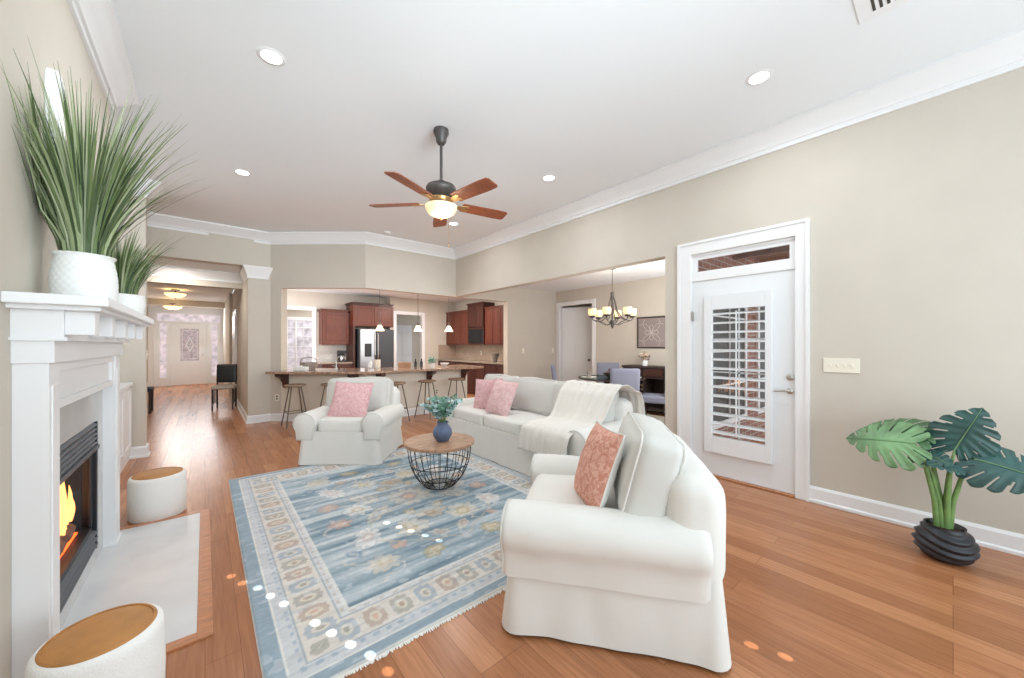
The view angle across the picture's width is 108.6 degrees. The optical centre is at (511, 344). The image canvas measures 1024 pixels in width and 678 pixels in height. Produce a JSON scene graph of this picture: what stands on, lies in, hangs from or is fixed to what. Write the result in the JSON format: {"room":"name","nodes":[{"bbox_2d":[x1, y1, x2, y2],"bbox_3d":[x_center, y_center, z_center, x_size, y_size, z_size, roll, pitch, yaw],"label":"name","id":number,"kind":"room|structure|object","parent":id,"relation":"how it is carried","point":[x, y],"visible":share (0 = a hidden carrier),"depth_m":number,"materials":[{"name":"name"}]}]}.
{"room":"living room","nodes":[
{"label":"living room","id":0,"kind":"room"},
{"bbox_2d":[0,0,109,677],"bbox_3d":[-1.519,-0.310,0.295,0.845,3.340,5.800,0,0,-40],"label":"wall","id":1,"kind":"structure","parent":0,"point":[27,241],"depth_m":1.43,"materials":[{"name":"paint"}]},
{"bbox_2d":[44,68,64,145],"bbox_3d":[-2.144,-0.940,1.727,0.030,0.680,0.170,0,0,-40],"label":"wall plaque","id":2,"kind":"object","parent":1,"relation":"attached to","point":[50,81],"visible":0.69,"depth_m":1.67,"materials":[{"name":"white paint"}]},
{"bbox_2d":[66,0,1023,259],"bbox_3d":[-0.942,-1.887,3.205,5.460,0.185,9.530,0,0,-40],"label":"crown molding","id":3,"kind":"structure","parent":1,"relation":"attached to","point":[96,22],"depth_m":3.15,"materials":[{"name":"white paint"}]},
{"bbox_2d":[115,195,146,446],"bbox_3d":[-7.131,-0.310,6.944,0.945,3.340,7.200,0,0,-40],"label":"wall","id":4,"kind":"structure","parent":0,"point":[133,364],"depth_m":4.44,"materials":[{"name":"paint"}]},
{"bbox_2d":[129,443,150,458],"bbox_3d":[-4.128,1.292,3.446,0.875,0.135,2.380,0,0,-40],"label":"baseboard","id":5,"kind":"structure","parent":4,"relation":"attached to","point":[140,451],"depth_m":4.44,"materials":[{"name":"white paint"}]},
{"bbox_2d":[149,264,242,283],"bbox_3d":[-6.039,-1.302,6.591,1.970,0.175,0.140,0,0,-40],"label":"trim","id":6,"kind":"structure","parent":4,"relation":"attached to","point":[175,272],"depth_m":6.78,"materials":[{"name":"white paint"}]},
{"bbox_2d":[147,298,224,307],"bbox_3d":[-10.264,-1.300,11.460,2.080,0.180,0.150,0,0,-40],"label":"beam","id":7,"kind":"structure","parent":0,"point":[150,301],"depth_m":11.47,"materials":[{"name":"paint"}]},
{"bbox_2d":[147,257,241,302],"bbox_3d":[-9.508,-1.430,9.336,3.760,0.080,10.480,0,0,-40],"label":"ceiling","id":8,"kind":"structure","parent":0,"point":[154,290],"depth_m":9.05,"materials":[{"name":"white paint"}]},
{"bbox_2d":[147,276,242,289],"bbox_3d":[-6.156,-1.250,6.715,1.990,0.280,0.200,0,0,-40],"label":"beam","id":9,"kind":"structure","parent":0,"point":[157,279],"depth_m":6.83,"materials":[{"name":"paint"}]},
{"bbox_2d":[147,226,247,266],"bbox_3d":[-5.387,-1.675,5.794,1.990,0.610,0.200,0,0,-40],"label":"wall","id":10,"kind":"structure","parent":0,"point":[211,248],"depth_m":5.95,"materials":[{"name":"paint"}]},
{"bbox_2d":[147,293,311,395],"bbox_3d":[-7.452,-0.015,11.898,10.200,2.750,6.080,0,0,-40],"label":"wall","id":11,"kind":"structure","parent":0,"point":[228,310],"depth_m":11.15,"materials":[{"name":"paint"}]},
{"bbox_2d":[148,306,222,386],"bbox_3d":[-11.059,0.050,12.633,2.040,2.620,0.030,0,0,-40],"label":"trim","id":12,"kind":"structure","parent":11,"relation":"attached to","point":[150,308],"depth_m":12.02,"materials":[{"name":"white paint"}]},
{"bbox_2d":[153,310,222,386],"bbox_3d":[-11.024,0.110,12.590,1.800,2.500,0.260,0,0,-40],"label":"door","id":13,"kind":"structure","parent":11,"relation":"in","point":[187,346],"depth_m":12.57,"materials":[{"name":"white paint"}]},
{"bbox_2d":[287,317,311,369],"bbox_3d":[-7.116,-0.040,12.511,1.500,1.800,0.050,0,0,-40],"label":"window","id":14,"kind":"structure","parent":11,"relation":"in","point":[299,329],"depth_m":12.43,"materials":[{"name":"white glass"}]},
{"bbox_2d":[231,395,434,423],"bbox_3d":[-4.567,1.292,7.686,6.883,0.135,2.645,0,0,16],"label":"baseboard","id":15,"kind":"structure","parent":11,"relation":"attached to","point":[252,419],"depth_m":6.57,"materials":[{"name":"white paint"}]},
{"bbox_2d":[233,281,245,411],"bbox_3d":[-6.103,-0.015,8.322,0.150,2.750,4.200,0,0,-40],"label":"wall","id":16,"kind":"structure","parent":0,"point":[239,296],"depth_m":7.48,"materials":[{"name":"paint"}]},
{"bbox_2d":[232,309,236,383],"bbox_3d":[-6.815,0.260,9.031,0.034,2.200,1.300,0,0,-40],"label":"door","id":17,"kind":"structure","parent":16,"relation":"in","point":[234,318],"depth_m":8.69,"materials":[{"name":"white paint"}]},
{"bbox_2d":[246,239,286,415],"bbox_3d":[-4.429,-0.310,6.660,0.590,3.340,0.497,0,0,-40],"label":"wall pillar","id":18,"kind":"structure","parent":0,"point":[266,301],"depth_m":6.55,"materials":[{"name":"paint"}]},
{"bbox_2d":[240,264,272,282],"bbox_3d":[-4.674,-1.265,6.734,0.449,0.210,0.870,0,0,-40],"label":"capital","id":19,"kind":"object","parent":18,"relation":"attached to","point":[247,271],"visible":0.89,"depth_m":6.43,"materials":[{"name":"white paint"}]},
{"bbox_2d":[281,244,459,297],"bbox_3d":[-2.511,-1.500,7.005,3.317,0.960,0.744,0,0,-22],"label":"wall","id":20,"kind":"structure","parent":0,"point":[327,266],"depth_m":6.61,"materials":[{"name":"paint"}]},
{"bbox_2d":[287,290,454,365],"bbox_3d":[-4.132,-0.015,10.416,5.560,2.750,0.450,0,0,-40],"label":"wall","id":21,"kind":"structure","parent":0,"point":[435,311],"depth_m":10.89,"materials":[{"name":"paint"}]},
{"bbox_2d":[287,305,315,361],"bbox_3d":[-5.490,0.180,9.406,0.880,2.360,0.020,0,0,-40],"label":"trim","id":22,"kind":"structure","parent":21,"relation":"attached to","point":[313,309],"depth_m":9.64,"materials":[{"name":"white paint"}]},
{"bbox_2d":[317,345,345,361],"bbox_3d":[-4.869,0.217,9.934,0.730,0.455,0.006,0,0,-40],"label":"backsplash","id":23,"kind":"structure","parent":21,"relation":"attached to","point":[325,353],"depth_m":9.88,"materials":[{"name":"tile"}]},
{"bbox_2d":[317,308,349,344],"bbox_3d":[-4.745,-0.472,9.786,0.730,0.925,0.389,0,0,-40],"label":"upper cabinet","id":24,"kind":"object","parent":21,"relation":"attached to","point":[334,324],"visible":1,"depth_m":9.67,"materials":[{"name":"brown wood"}]},
{"bbox_2d":[393,311,424,366],"bbox_3d":[-3.063,0.185,11.001,0.990,2.350,0.020,0,0,-40],"label":"trim","id":25,"kind":"structure","parent":21,"relation":"attached to","point":[394,312],"depth_m":11.05,"materials":[{"name":"white paint"}]},
{"bbox_2d":[438,345,454,358],"bbox_3d":[-2.091,0.217,11.821,0.614,0.455,0.008,0,0,-40],"label":"backsplash","id":26,"kind":"structure","parent":21,"relation":"attached to","point":[444,351],"depth_m":11.81,"materials":[{"name":"tile"}]},
{"bbox_2d":[281,369,466,413],"bbox_3d":[-2.456,0.927,7.040,3.441,0.865,0.760,0,0,-23],"label":"wall","id":27,"kind":"structure","parent":0,"point":[312,392],"depth_m":6.90,"materials":[{"name":"beige paint"}]},
{"bbox_2d":[265,365,483,386],"bbox_3d":[-2.413,0.605,7.115,3.947,0.301,1.547,0,0,-26],"label":"countertop","id":28,"kind":"structure","parent":27,"relation":"attached to","point":[283,375],"depth_m":6.67,"materials":[{"name":"brown stone"}]},
{"bbox_2d":[300,357,317,369],"bbox_3d":[-3.722,0.335,6.740,0.294,0.237,0.290,0,0,-40],"label":"wicker basket","id":29,"kind":"object","parent":28,"relation":"on","point":[312,365],"visible":0.73,"depth_m":6.67,"materials":[{"name":"beige wicker"}]},
{"bbox_2d":[368,370,460,406],"bbox_3d":[-1.830,0.860,7.205,1.940,0.660,0.010,0,0,-40],"label":"trim","id":30,"kind":"structure","parent":27,"relation":"attached to","point":[449,370],"depth_m":7.31,"materials":[{"name":"beige paint"}]},
{"bbox_2d":[287,289,472,301],"bbox_3d":[-3.436,-1.430,11.081,7.480,0.080,7.780,0,0,-40],"label":"ceiling","id":31,"kind":"structure","parent":0,"point":[358,292],"depth_m":10.13,"materials":[{"name":"white paint"}]},
{"bbox_2d":[396,315,419,365],"bbox_3d":[-3.880,-0.015,12.846,2.300,2.750,0.100,0,0,-40],"label":"wall","id":32,"kind":"structure","parent":0,"point":[412,320],"depth_m":13.10,"materials":[{"name":"paint"}]},
{"bbox_2d":[396,325,411,366],"bbox_3d":[-3.869,0.335,12.756,0.840,2.050,0.043,0,0,-40],"label":"door","id":33,"kind":"structure","parent":32,"relation":"in","point":[403,332],"depth_m":12.81,"materials":[{"name":"white paint"}]},
{"bbox_2d":[455,299,503,310],"bbox_3d":[-0.844,-0.015,10.893,0.100,2.750,4.090,0,0,-40],"label":"wall","id":34,"kind":"structure","parent":0,"point":[459,306],"depth_m":11.51,"materials":[{"name":"paint"}]},
{"bbox_2d":[446,310,467,344],"bbox_3d":[-1.577,-0.522,11.395,0.378,1.025,1.280,0,0,-40],"label":"upper cabinet","id":35,"kind":"object","parent":34,"relation":"attached to","point":[457,320],"visible":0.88,"depth_m":11.26,"materials":[{"name":"brown wood"}]},
{"bbox_2d":[455,345,503,360],"bbox_3d":[-0.718,0.217,10.659,0.006,0.455,3.550,0,0,-40],"label":"backsplash","id":36,"kind":"structure","parent":34,"relation":"attached to","point":[472,352],"depth_m":10.99,"materials":[{"name":"tile"}]},
{"bbox_2d":[466,302,493,327],"bbox_3d":[-0.917,-0.848,10.565,0.428,0.695,0.800,0,0,-40],"label":"upper cabinet","id":37,"kind":"object","parent":34,"relation":"attached to","point":[475,311],"visible":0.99,"depth_m":10.38,"materials":[{"name":"brown wood"}]},
{"bbox_2d":[468,327,484,344],"bbox_3d":[-0.901,-0.253,10.578,0.372,0.485,0.780,0,0,-40],"label":"microwave","id":38,"kind":"object","parent":37,"relation":"attached to","point":[476,336],"visible":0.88,"depth_m":10.41,"materials":[{"name":"black metal"}]},
{"bbox_2d":[484,305,503,344],"bbox_3d":[-0.180,-0.522,9.721,0.378,1.025,1.400,0,0,-40],"label":"upper cabinet","id":39,"kind":"object","parent":34,"relation":"attached to","point":[494,315],"visible":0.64,"depth_m":9.83,"materials":[{"name":"brown wood"}]},
{"bbox_2d":[460,287,570,378],"bbox_3d":[0.418,-0.015,9.185,3.990,2.750,0.150,0,0,-40],"label":"wall","id":40,"kind":"structure","parent":0,"point":[529,314],"depth_m":9.08,"materials":[{"name":"paint"}]},
{"bbox_2d":[110,0,1023,247],"bbox_3d":[-0.981,-2.030,3.284,5.700,0.100,9.700,0,0,-40],"label":"ceiling","id":41,"kind":"structure","parent":0,"point":[595,96],"depth_m":2.80,"materials":[{"name":"white paint"}]},
{"bbox_2d":[256,46,285,65],"bbox_3d":[-1.653,-1.978,2.528,0.176,0.004,0.176,0,0,-40],"label":"recessed light","id":42,"kind":"object","parent":41,"relation":"in","point":[268,55],"visible":1,"depth_m":2.52,"materials":[{"name":"white paint"}]},
{"bbox_2d":[369,126,506,246],"bbox_3d":[-0.618,-1.438,3.383,1.293,1.085,1.289,0,0,-40],"label":"ceiling fan","id":43,"kind":"object","parent":41,"relation":"hanging from","point":[441,194],"visible":1,"depth_m":3.30,"materials":[{"name":"brown wood"}]},
{"bbox_2d":[745,69,773,85],"bbox_3d":[1.829,-1.978,2.724,0.176,0.004,0.176,0,0,-40],"label":"recessed light","id":44,"kind":"object","parent":41,"relation":"in","point":[761,76],"visible":1,"depth_m":2.72,"materials":[{"name":"white"}]},
{"bbox_2d":[852,0,909,24],"bbox_3d":[2.111,-1.975,1.996,0.400,0.010,0.380,0,0,-40],"label":"ceiling vent","id":45,"kind":"object","parent":41,"relation":"in","point":[866,10],"visible":1,"depth_m":2.15,"materials":[{"name":"white metal"}]},
{"bbox_2d":[120,383,1023,677],"bbox_3d":[-3.461,1.410,8.052,11.400,0.100,20.200,0,0,-40],"label":"floor","id":46,"kind":"structure","parent":0,"point":[812,590],"depth_m":1.97,"materials":[{"name":"brown wood"}]},
{"bbox_2d":[24,603,165,677],"bbox_3d":[-1.434,1.174,1.285,0.328,0.372,0.328,0,0,-40],"label":"side table","id":47,"kind":"object","parent":46,"relation":"on","point":[128,640],"visible":1,"depth_m":1.25,"materials":[{"name":"white fabric"}]},
{"bbox_2d":[120,382,132,472],"bbox_3d":[-4.118,0.902,3.336,0.730,0.915,2.180,0,0,-40],"label":"base cabinet","id":48,"kind":"object","parent":46,"relation":"on","point":[125,390],"visible":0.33,"depth_m":4.09,"materials":[{"name":"white paint"}]},
{"bbox_2d":[61,508,212,653],"bbox_3d":[-2.178,1.365,2.201,0.585,0.029,1.730,0,0,-40],"label":"hearth","id":49,"kind":"object","parent":46,"relation":"on","point":[165,563],"visible":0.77,"depth_m":2.15,"materials":[{"name":"stone"}]},
{"bbox_2d":[0,291,153,677],"bbox_3d":[-2.422,0.584,1.893,0.705,1.552,1.710,0,0,-40],"label":"fireplace","id":50,"kind":"object","parent":49,"relation":"on","point":[66,350],"visible":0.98,"depth_m":1.47,"materials":[{"name":"white paint"}]},
{"bbox_2d":[0,291,153,324],"bbox_3d":[-2.251,-0.172,2.035,0.260,0.040,1.710,0,0,-40],"label":"mantel shelf","id":51,"kind":"object","parent":50,"relation":"attached to","point":[108,307],"depth_m":1.42,"materials":[{"name":"white paint"}]},
{"bbox_2d":[60,530,97,595],"bbox_3d":[-2.329,1.160,1.964,0.040,0.039,0.840,0,0,-40],"label":"grille","id":52,"kind":"object","parent":50,"relation":"attached to","point":[69,576],"depth_m":1.95,"materials":[{"name":"grey metal"}]},
{"bbox_2d":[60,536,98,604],"bbox_3d":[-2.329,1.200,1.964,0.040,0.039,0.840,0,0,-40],"label":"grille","id":53,"kind":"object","parent":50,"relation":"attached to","point":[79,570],"depth_m":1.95,"materials":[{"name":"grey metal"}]},
{"bbox_2d":[60,542,98,613],"bbox_3d":[-2.329,1.240,1.964,0.040,0.039,0.840,0,0,-40],"label":"grille","id":54,"kind":"object","parent":50,"relation":"attached to","point":[69,593],"depth_m":1.95,"materials":[{"name":"grey metal"}]},
{"bbox_2d":[0,36,200,300],"bbox_3d":[-1.754,-0.665,1.711,0.597,0.946,0.862,0,0,-40],"label":"grass plant","id":55,"kind":"object","parent":50,"relation":"on","point":[83,213],"visible":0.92,"depth_m":1.58,"materials":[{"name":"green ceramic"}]},
{"bbox_2d":[111,225,183,314],"bbox_3d":[-2.400,-0.471,2.372,0.474,0.557,0.648,0,0,-40],"label":"grass plant","id":56,"kind":"object","parent":50,"relation":"on","point":[130,275],"visible":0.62,"depth_m":2.30,"materials":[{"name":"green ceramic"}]},
{"bbox_2d":[147,387,153,413],"bbox_3d":[-7.488,0.891,7.297,0.530,0.940,0.500,0,0,-40],"label":"spindle chair","id":57,"kind":"object","parent":46,"relation":"on","point":[149,389],"visible":0.15,"depth_m":7.28,"materials":[{"name":"brown wood"}]},
{"bbox_2d":[127,467,186,523],"bbox_3d":[-2.849,1.189,2.962,0.348,0.342,0.348,0,0,-40],"label":"side table","id":58,"kind":"object","parent":46,"relation":"on","point":[156,494],"visible":1,"depth_m":2.85,"materials":[{"name":"white ceramic"}]},
{"bbox_2d":[211,364,237,410],"bbox_3d":[-6.163,0.891,7.899,0.390,0.940,0.477,0,0,-28],"label":"dining chair","id":59,"kind":"object","parent":46,"relation":"on","point":[225,372],"visible":1,"depth_m":8.00,"materials":[{"name":"brown wood"}]},
{"bbox_2d":[281,383,306,428],"bbox_3d":[-3.663,1.014,6.217,0.352,0.697,0.352,0,0,-44],"label":"bar stool","id":60,"kind":"object","parent":46,"relation":"on","point":[298,385],"visible":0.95,"depth_m":6.21,"materials":[{"name":"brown wood"}]},
{"bbox_2d":[317,361,352,367],"bbox_3d":[-4.676,0.902,9.688,0.750,0.915,0.629,0,0,-40],"label":"base cabinet","id":61,"kind":"object","parent":46,"relation":"on","point":[347,364],"visible":0.14,"depth_m":9.46,"materials":[{"name":"brown wood"}]},
{"bbox_2d":[344,302,393,367],"bbox_3d":[-3.969,0.113,10.252,1.140,2.495,0.669,0,0,-40],"label":"tall cabinet","id":62,"kind":"object","parent":46,"relation":"on","point":[368,315],"visible":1,"depth_m":9.95,"materials":[{"name":"brown wood"}]},
{"bbox_2d":[355,329,393,367],"bbox_3d":[-3.858,0.455,10.198,0.920,1.770,0.856,0,0,-40],"label":"refrigerator","id":63,"kind":"object","parent":46,"relation":"on","point":[369,343],"visible":0.49,"depth_m":9.84,"materials":[{"name":"grey metal"}]},
{"bbox_2d":[229,447,530,677],"bbox_3d":[-0.927,1.354,3.296,2.440,0.010,3.086,0,0,-40],"label":"area rug","id":64,"kind":"object","parent":46,"relation":"on","point":[345,566],"visible":0.7,"depth_m":2.39,"materials":[{"name":"blue fabric"}]},
{"bbox_2d":[293,377,404,464],"bbox_3d":[-1.955,0.880,4.592,1.035,0.935,0.959,0,0,0],"label":"armchair","id":65,"kind":"object","parent":64,"relation":"on","point":[371,438],"visible":0.84,"depth_m":4.15,"materials":[{"name":"white fabric"}]},
{"bbox_2d":[318,411,371,430],"bbox_3d":[-1.957,0.924,4.509,0.543,0.203,0.678,0,0,0],"label":"seat cushion","id":66,"kind":"object","parent":65,"relation":"on","point":[325,423],"depth_m":4.17,"materials":[{"name":"white fabric"}]},
{"bbox_2d":[327,381,373,416],"bbox_3d":[-1.919,0.662,4.378,0.490,0.446,0.230,0,0,0],"label":"throw pillow","id":67,"kind":"object","parent":65,"relation":"on","point":[349,399],"visible":0.88,"depth_m":4.32,"materials":[{"name":"pink fabric"}]},
{"bbox_2d":[327,377,392,410],"bbox_3d":[-1.962,0.646,4.753,0.803,0.466,0.329,0,0,0],"label":"cushion","id":68,"kind":"object","parent":65,"relation":"on","point":[381,395],"depth_m":4.67,"materials":[{"name":"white fabric"}]},
{"bbox_2d":[404,432,473,489],"bbox_3d":[-0.695,1.131,3.542,0.664,0.429,0.664,0,0,-40],"label":"coffee table","id":69,"kind":"object","parent":64,"relation":"on","point":[423,443],"visible":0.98,"depth_m":3.44,"materials":[{"name":"brown wood"}]},
{"bbox_2d":[433,420,451,441],"bbox_3d":[-0.664,0.824,3.515,0.184,0.186,0.184,0,0,-40],"label":"vase","id":70,"kind":"object","parent":69,"relation":"on","point":[442,432],"visible":0.93,"depth_m":3.46,"materials":[{"name":"blue ceramic"}]},
{"bbox_2d":[419,394,462,422],"bbox_3d":[-0.677,0.627,3.502,0.410,0.307,0.399,0,0,-23],"label":"bouquet","id":71,"kind":"object","parent":70,"relation":"in","point":[442,408],"visible":0.97,"depth_m":3.44,"materials":[{"name":"green plant"}]},
{"bbox_2d":[444,374,632,475],"bbox_3d":[0.197,0.878,4.500,1.001,0.940,2.572,0,0,-40],"label":"sofa","id":72,"kind":"object","parent":64,"relation":"on","point":[496,437],"visible":0.48,"depth_m":4.31,"materials":[{"name":"white fabric"}]},
{"bbox_2d":[454,404,514,425],"bbox_3d":[-0.315,0.926,4.976,0.718,0.206,0.696,0,0,-40],"label":"seat cushion","id":73,"kind":"object","parent":72,"relation":"on","point":[464,414],"depth_m":4.74,"materials":[{"name":"white fabric"}]},
{"bbox_2d":[473,379,502,408],"bbox_3d":[-0.318,0.651,4.814,0.448,0.436,0.183,0,0,30],"label":"throw pillow","id":74,"kind":"object","parent":72,"relation":"on","point":[483,389],"visible":0.59,"depth_m":4.79,"materials":[{"name":"pink fabric"}]},
{"bbox_2d":[485,378,518,415],"bbox_3d":[-0.134,0.646,4.499,0.217,0.446,0.479,0,0,-40],"label":"throw pillow","id":75,"kind":"object","parent":72,"relation":"on","point":[502,394],"visible":0.98,"depth_m":4.40,"materials":[{"name":"pink fabric"}]},
{"bbox_2d":[485,374,519,408],"bbox_3d":[-0.126,0.642,5.160,0.333,0.455,0.771,0,0,-40],"label":"cushion","id":76,"kind":"object","parent":72,"relation":"on","point":[508,378],"depth_m":5.02,"materials":[{"name":"pink fabric"}]},
{"bbox_2d":[484,410,546,435],"bbox_3d":[0.128,0.926,4.443,0.719,0.206,0.697,0,0,-40],"label":"seat cushion","id":77,"kind":"object","parent":72,"relation":"on","point":[494,424],"depth_m":4.25,"materials":[{"name":"white fabric"}]},
{"bbox_2d":[512,378,558,415],"bbox_3d":[0.335,0.641,4.615,0.321,0.466,0.759,0,0,-40],"label":"cushion","id":78,"kind":"object","parent":72,"relation":"on","point":[537,396],"depth_m":4.47,"materials":[{"name":"white fabric"}]},
{"bbox_2d":[518,380,644,454],"bbox_3d":[0.740,0.731,3.818,1.113,0.656,0.816,0,0,-40],"label":"throw blanket","id":79,"kind":"object","parent":72,"relation":"on","point":[577,405],"visible":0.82,"depth_m":3.73,"materials":[{"name":"white fabric"}]},
{"bbox_2d":[552,382,616,422],"bbox_3d":[0.786,0.642,4.068,0.330,0.460,0.757,0,0,-40],"label":"cushion","id":80,"kind":"object","parent":72,"relation":"on","point":[611,415],"depth_m":3.82,"materials":[{"name":"white fabric"}]},
{"bbox_2d":[500,411,731,671],"bbox_3d":[0.537,0.878,2.087,1.015,0.942,1.052,0,0,13],"label":"armchair","id":81,"kind":"object","parent":64,"relation":"on","point":[640,572],"visible":0.94,"depth_m":1.64,"materials":[{"name":"white fabric"}]},
{"bbox_2d":[526,474,618,508],"bbox_3d":[0.455,0.926,2.107,0.739,0.203,0.562,0,0,13],"label":"seat cushion","id":82,"kind":"object","parent":81,"relation":"on","point":[556,488],"depth_m":2.09,"materials":[{"name":"white fabric"}]},
{"bbox_2d":[574,421,625,506],"bbox_3d":[0.454,0.648,1.975,0.202,0.432,0.458,0,0,-4],"label":"throw pillow","id":83,"kind":"object","parent":81,"relation":"on","point":[600,458],"visible":0.9,"depth_m":1.83,"materials":[{"name":"orange fabric"}]},
{"bbox_2d":[613,412,685,516],"bbox_3d":[0.724,0.644,2.042,0.328,0.473,0.829,0,0,13],"label":"cushion","id":84,"kind":"object","parent":81,"relation":"on","point":[651,470],"depth_m":1.66,"materials":[{"name":"white fabric"}]},
{"bbox_2d":[414,379,435,418],"bbox_3d":[-1.602,1.014,6.946,0.352,0.697,0.352,0,0,18],"label":"bar stool","id":85,"kind":"object","parent":46,"relation":"on","point":[428,381],"visible":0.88,"depth_m":6.88,"materials":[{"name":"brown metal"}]},
{"bbox_2d":[438,360,503,394],"bbox_3d":[-0.959,0.922,10.452,0.638,0.875,3.520,0,0,-40],"label":"base cabinet","id":86,"kind":"object","parent":46,"relation":"on","point":[474,374],"visible":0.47,"depth_m":10.01,"materials":[{"name":"brown wood"}]},
{"bbox_2d":[437,359,503,364],"bbox_3d":[-0.967,0.465,10.445,0.658,0.039,3.540,0,0,-40],"label":"countertop","id":87,"kind":"structure","parent":86,"relation":"on","point":[455,360],"depth_m":10.40,"materials":[{"name":"stone"}]},
{"bbox_2d":[622,364,664,410],"bbox_3d":[2.895,0.890,7.298,0.420,0.940,1.380,0,0,-40],"label":"buffet","id":88,"kind":"object","parent":46,"relation":"on","point":[654,375],"visible":0.29,"depth_m":7.36,"materials":[{"name":"brown wood"}]},
{"bbox_2d":[653,415,664,424],"bbox_3d":[2.045,1.356,6.525,1.800,0.008,2.200,0,0,-40],"label":"dining rug","id":89,"kind":"object","parent":46,"relation":"on","point":[661,418],"visible":0.07,"depth_m":6.77,"materials":[{"name":"beige fabric"}]},
{"bbox_2d":[597,362,618,382],"bbox_3d":[1.988,0.861,7.571,0.480,0.980,0.546,0,0,12],"label":"dining chair","id":90,"kind":"object","parent":89,"relation":"on","point":[602,367],"visible":0.23,"depth_m":7.76,"materials":[{"name":"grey fabric"}]},
{"bbox_2d":[578,375,644,383],"bbox_3d":[1.817,0.973,6.751,1.184,0.757,1.184,0,0,-40],"label":"dining table","id":91,"kind":"object","parent":89,"relation":"on","point":[606,380],"visible":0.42,"depth_m":6.64,"materials":[{"name":"brown wood"}]},
{"bbox_2d":[610,368,639,390],"bbox_3d":[1.798,0.861,6.052,0.480,0.980,0.546,0,0,2],"label":"dining chair","id":92,"kind":"object","parent":89,"relation":"on","point":[623,376],"visible":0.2,"depth_m":5.79,"materials":[{"name":"grey fabric"}]},
{"bbox_2d":[642,393,664,413],"bbox_3d":[2.506,0.861,6.348,0.546,0.980,0.480,0,0,30],"label":"dining chair","id":93,"kind":"object","parent":89,"relation":"on","point":[654,398],"visible":0.26,"depth_m":6.19,"materials":[{"name":"grey fabric"}]},
{"bbox_2d":[846,407,1023,565],"bbox_3d":[2.740,0.870,2.354,0.352,0.980,0.888,0,0,-40],"label":"monstera plant","id":94,"kind":"object","parent":46,"relation":"on","point":[938,537],"visible":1,"depth_m":2.31,"materials":[{"name":"green plant"}]},
{"bbox_2d":[519,260,664,291],"bbox_3d":[1.968,-1.430,7.320,4.000,0.080,4.720,0,0,-40],"label":"ceiling","id":95,"kind":"structure","parent":0,"point":[654,269],"depth_m":7.69,"materials":[{"name":"white paint"}]},
{"bbox_2d":[588,269,636,328],"bbox_3d":[1.806,-0.840,6.624,0.833,1.100,0.865,0,0,-40],"label":"chandelier","id":96,"kind":"object","parent":95,"relation":"hanging from","point":[609,311],"visible":0.98,"depth_m":6.59,"materials":[{"name":"brown metal"}]},
{"bbox_2d":[556,276,664,382],"bbox_3d":[2.716,-0.015,7.937,0.120,2.750,4.710,0,0,-40],"label":"wall","id":97,"kind":"structure","parent":0,"point":[618,344],"depth_m":8.12,"materials":[{"name":"paint"}]},
{"bbox_2d":[556,299,595,381],"bbox_3d":[1.619,0.130,9.236,0.140,2.460,1.270,0,0,-40],"label":"trim","id":98,"kind":"structure","parent":97,"relation":"attached to","point":[593,301],"depth_m":9.60,"materials":[{"name":"white paint"}]},
{"bbox_2d":[562,306,591,381],"bbox_3d":[1.657,0.190,9.440,0.800,2.320,0.105,0,0,28],"label":"door","id":99,"kind":"structure","parent":97,"relation":"in","point":[576,321],"depth_m":9.46,"materials":[{"name":"white paint"}]},
{"bbox_2d":[637,316,664,347],"bbox_3d":[2.889,-0.260,7.619,0.020,0.660,0.660,0,0,-40],"label":"wall art","id":100,"kind":"object","parent":97,"relation":"attached to","point":[650,330],"visible":0.9,"depth_m":7.62,"materials":[{"name":"brown wood"}]},
{"bbox_2d":[698,255,764,440],"bbox_3d":[5.013,-0.240,6.643,7.790,3.200,0.080,0,0,-40],"label":"wall","id":101,"kind":"structure","parent":0,"point":[727,261],"depth_m":5.19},
{"bbox_2d":[713,308,746,429],"bbox_3d":[2.779,0.085,4.708,1.200,1.850,0.030,0,0,-40],"label":"window","id":102,"kind":"structure","parent":101,"relation":"in","point":[743,316],"depth_m":4.68,"materials":[{"name":"white paint"}]},
{"bbox_2d":[756,306,764,413],"bbox_3d":[4.046,0.085,5.765,1.200,1.850,0.030,0,0,-40],"label":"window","id":103,"kind":"structure","parent":101,"relation":"in","point":[760,315],"depth_m":5.48,"materials":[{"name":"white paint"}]},
{"bbox_2d":[456,67,1023,534],"bbox_3d":[1.571,-0.310,4.572,0.150,3.340,8.410,0,0,-40],"label":"wall","id":104,"kind":"structure","parent":0,"point":[915,212],"depth_m":2.87,"materials":[{"name":"paint"}]},
{"bbox_2d":[677,218,809,501],"bbox_3d":[2.272,0.127,3.692,0.200,2.466,1.160,0,0,-40],"label":"door","id":105,"kind":"structure","parent":104,"relation":"in","point":[781,465],"depth_m":3.53,"materials":[{"name":"white paint"}]},
{"bbox_2d":[823,358,859,373],"bbox_3d":[2.729,0.169,3.050,0.018,0.119,0.224,0,0,-40],"label":"switch plate","id":106,"kind":"object","parent":104,"relation":"attached to","point":[838,365],"visible":1,"depth_m":3.04,"materials":[{"name":"beige plastic"}]},
{"bbox_2d":[809,485,1023,556],"bbox_3d":[3.394,1.292,2.246,0.030,0.135,2.500,0,0,-40],"label":"baseboard","id":107,"kind":"structure","parent":104,"relation":"attached to","point":[985,536],"depth_m":2.78,"materials":[{"name":"white paint"}]},
{"bbox_2d":[733,245,789,262],"bbox_3d":[5.234,-1.210,2.967,3.420,0.180,5.850,0,0,-40],"label":"ceiling","id":108,"kind":"structure","parent":0,"point":[782,252],"depth_m":4.69,"materials":[{"name":"brown wood"}]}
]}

